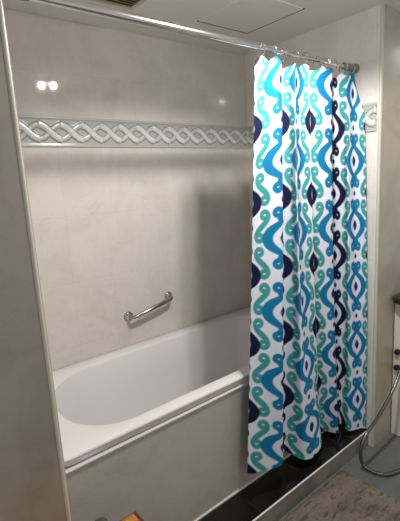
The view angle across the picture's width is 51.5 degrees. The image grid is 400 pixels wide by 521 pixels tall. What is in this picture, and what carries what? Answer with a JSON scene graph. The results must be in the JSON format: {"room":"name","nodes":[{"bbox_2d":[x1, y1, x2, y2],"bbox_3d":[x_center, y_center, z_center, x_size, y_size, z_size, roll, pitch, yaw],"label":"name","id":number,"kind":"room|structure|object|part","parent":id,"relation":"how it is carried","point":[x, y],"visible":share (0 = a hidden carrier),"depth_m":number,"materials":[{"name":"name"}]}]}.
{"room":"bathroom","nodes":[
{"label":"bathroom","id":0,"kind":"room"},
{"bbox_2d":[0,0,71,520],"bbox_3d":[-1.161,0.249,0.952,1.300,2.107,0.925,-12,14,-38],"label":"wall","id":1,"kind":"structure","parent":0,"point":[31,488],"depth_m":0.96,"materials":[{"name":"stone"}]},
{"bbox_2d":[0,0,71,520],"bbox_3d":[-0.375,0.195,0.999,0.017,2.103,0.017,-12,14,-38],"label":"trim","id":2,"kind":"structure","parent":1,"relation":"attached to","point":[3,29],"depth_m":0.95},
{"bbox_2d":[22,0,359,73],"bbox_3d":[0.111,-0.753,1.421,1.563,0.042,0.042,-12,14,-38],"label":"shower rod","id":3,"kind":"object","parent":1,"relation":"attached to","point":[76,5],"visible":0.91,"depth_m":1.26,"materials":[{"name":"silver metal"}]},
{"bbox_2d":[256,42,265,56],"bbox_3d":[0.222,-0.769,1.510,0.004,0.049,0.049,-12,14,-38],"label":"curtain ring","id":4,"kind":"object","parent":3,"relation":"hanging from","point":[260,42],"visible":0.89,"depth_m":1.50,"materials":[{"name":"silver metal"}]},
{"bbox_2d":[266,45,277,58],"bbox_3d":[0.268,-0.779,1.547,0.049,0.049,0.004,6,14,40],"label":"curtain ring","id":5,"kind":"object","parent":3,"relation":"hanging from","point":[270,45],"visible":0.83,"depth_m":1.54,"materials":[{"name":"silver metal"}]},
{"bbox_2d":[279,47,286,60],"bbox_3d":[0.317,-0.789,1.586,0.004,0.049,0.049,-8,12,-24],"label":"curtain ring","id":6,"kind":"object","parent":3,"relation":"hanging from","point":[282,47],"visible":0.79,"depth_m":1.58,"materials":[{"name":"silver metal"}]},
{"bbox_2d":[288,50,299,63],"bbox_3d":[0.369,-0.800,1.628,0.049,0.049,0.005,6,15,42],"label":"curtain ring","id":7,"kind":"object","parent":3,"relation":"hanging from","point":[293,50],"visible":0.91,"depth_m":1.62,"materials":[{"name":"silver metal"}]},
{"bbox_2d":[298,52,307,64],"bbox_3d":[0.413,-0.809,1.663,0.005,0.049,0.049,-13,14,-41],"label":"curtain ring","id":8,"kind":"object","parent":3,"relation":"hanging from","point":[302,52],"visible":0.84,"depth_m":1.65,"materials":[{"name":"silver metal"}]},
{"bbox_2d":[247,55,366,473],"bbox_3d":[0.460,0.075,1.798,0.809,1.750,0.119,-12,14,-37],"label":"shower curtain","id":9,"kind":"object","parent":3,"relation":"hanging from","point":[308,368],"visible":1,"depth_m":1.77,"materials":[{"name":"fabric"}]},
{"bbox_2d":[4,8,251,370],"bbox_3d":[-0.317,-0.029,2.149,1.565,2.107,0.100,-12,14,-38],"label":"wall","id":10,"kind":"structure","parent":0,"point":[116,230],"depth_m":2.02,"materials":[{"name":"stone"}]},
{"bbox_2d":[18,115,247,147],"bbox_3d":[-0.315,-0.609,1.994,1.565,0.124,0.006,-12,14,-38],"label":"trim","id":11,"kind":"structure","parent":10,"relation":"attached to","point":[35,131],"depth_m":1.96,"materials":[{"name":"tile"}]},
{"bbox_2d":[124,292,172,320],"bbox_3d":[-0.248,0.240,2.142,0.301,0.100,0.059,-12,14,-38],"label":"grab bar","id":12,"kind":"object","parent":10,"relation":"attached to","point":[128,316],"visible":1,"depth_m":2.11,"materials":[{"name":"metal"}]},
{"bbox_2d":[3,0,399,55],"bbox_3d":[0.455,-1.002,1.115,4.400,0.100,2.450,-12,14,-38],"label":"ceiling","id":13,"kind":"structure","parent":0,"point":[316,14],"depth_m":1.80,"materials":[{"name":"paint"}]},
{"bbox_2d":[91,0,145,9],"bbox_3d":[-0.295,-0.966,1.459,0.295,0.010,0.290,-12,14,-38],"label":"ceiling vent","id":14,"kind":"object","parent":13,"relation":"in","point":[126,4],"visible":1,"depth_m":1.60,"materials":[{"name":"beige plastic"}]},
{"bbox_2d":[197,0,304,33],"bbox_3d":[0.217,-1.065,1.801,0.318,0.004,0.345,-12,14,-38],"label":"access hatch","id":15,"kind":"object","parent":13,"relation":"attached to","point":[244,16],"visible":1,"depth_m":1.79,"materials":[{"name":"paint"}]},
{"bbox_2d":[245,4,399,446],"bbox_3d":[1.140,-0.236,2.787,1.535,2.107,0.925,-12,14,-38],"label":"wall","id":16,"kind":"structure","parent":0,"point":[353,39],"depth_m":1.98,"materials":[{"name":"stone"}]},
{"bbox_2d":[247,102,376,147],"bbox_3d":[0.534,-0.691,2.166,0.006,0.124,0.809,-12,14,-38],"label":"trim","id":17,"kind":"structure","parent":16,"relation":"attached to","point":[369,108],"depth_m":1.89,"materials":[{"name":"tile"}]},
{"bbox_2d":[371,4,384,446],"bbox_3d":[0.842,-0.062,1.970,0.017,2.103,0.017,-12,14,-38],"label":"trim","id":18,"kind":"structure","parent":16,"relation":"attached to","point":[382,14],"depth_m":1.93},
{"bbox_2d":[278,432,399,520],"bbox_3d":[0.581,1.163,1.529,4.400,0.100,2.450,-12,14,-38],"label":"floor","id":19,"kind":"structure","parent":0,"point":[384,457],"depth_m":2.02,"materials":[{"name":"grey tile"}]},
{"bbox_2d":[120,511,143,520],"bbox_3d":[-0.217,1.007,1.013,0.364,0.490,0.301,-12,14,-38],"label":"wooden stool","id":20,"kind":"object","parent":19,"relation":"on","point":[134,516],"visible":1,"depth_m":1.17,"materials":[{"name":"orange wood"}]},
{"bbox_2d":[95,517,107,520],"bbox_3d":[-0.254,0.707,1.073,0.044,0.079,0.044,-12,14,-38],"label":"jar","id":21,"kind":"object","parent":20,"relation":"on","point":[99,518],"visible":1,"depth_m":1.07,"materials":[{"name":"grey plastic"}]},
{"bbox_3d":[-0.233,0.779,0.966,0.356,0.024,0.297,-12,14,-38],"label":"seat","id":22,"kind":"part","parent":20,"relation":"part of","materials":[{"name":"orange wood"}]},
{"bbox_2d":[199,423,366,520],"bbox_3d":[0.220,1.043,1.760,1.565,0.090,0.178,-12,14,-38],"label":"ledge","id":23,"kind":"object","parent":19,"relation":"on","point":[254,499],"visible":0.56,"depth_m":1.82,"materials":[{"name":"black tile"}]},
{"bbox_2d":[52,306,323,520],"bbox_3d":[-0.036,0.701,1.989,1.559,0.521,0.654,-12,14,-38],"label":"bathtub","id":24,"kind":"object","parent":23,"relation":"on","point":[156,428],"visible":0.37,"depth_m":1.67,"materials":[{"name":"white ceramic"}]},
{"bbox_2d":[52,306,250,466],"bbox_3d":[-0.039,0.647,1.979,1.557,0.410,0.654,-12,14,-38],"label":"basin","id":25,"kind":"object","parent":24,"relation":"in","point":[178,398],"depth_m":1.78,"materials":[{"name":"white ceramic"}]},
{"bbox_3d":[0.161,0.753,1.756,1.559,0.485,0.015,-12,14,-38],"label":"panel","id":26,"kind":"part","parent":24,"relation":"part of","materials":[{"name":"stone"}]},
{"bbox_2d":[256,434,368,520],"bbox_3d":[0.278,1.055,1.690,1.565,0.086,0.005,-12,14,-38],"label":"kerb","id":27,"kind":"object","parent":19,"relation":"on","point":[301,492],"visible":0.75,"depth_m":1.87,"materials":[{"name":"stone"}]},
{"bbox_2d":[252,431,365,520],"bbox_3d":[0.276,1.010,1.681,1.565,0.004,0.006,-12,14,-38],"label":"trim","id":28,"kind":"structure","parent":27,"relation":"attached to","point":[353,441],"depth_m":1.83,"materials":[{"name":"silver metal"}]},
{"bbox_2d":[281,470,399,520],"bbox_3d":[0.628,1.083,1.594,0.634,0.023,0.582,-12,14,-38],"label":"bath mat","id":29,"kind":"object","parent":19,"relation":"on","point":[345,497],"visible":1,"depth_m":1.77,"materials":[{"name":"beige fabric"}]},
{"bbox_2d":[359,368,399,476],"bbox_3d":[0.943,0.748,1.997,0.401,0.495,0.163,-12,14,-38],"label":"shower hose","id":30,"kind":"object","parent":19,"relation":"on","point":[388,398],"visible":1,"depth_m":1.98,"materials":[{"name":"silver metal"}]},
{"bbox_2d":[391,293,399,435],"bbox_3d":[1.422,0.533,2.199,0.773,0.786,0.495,-12,14,-38],"label":"vanity cabinet","id":31,"kind":"object","parent":19,"relation":"on","point":[395,416],"visible":0.99,"depth_m":2.18,"materials":[{"name":"white paint"}]},
{"bbox_2d":[392,293,399,304],"bbox_3d":[1.397,0.162,2.134,0.773,0.032,0.481,-12,14,-38],"label":"countertop","id":32,"kind":"structure","parent":31,"relation":"on","point":[396,298],"depth_m":2.06,"materials":[{"name":"brown stone"}]}
]}

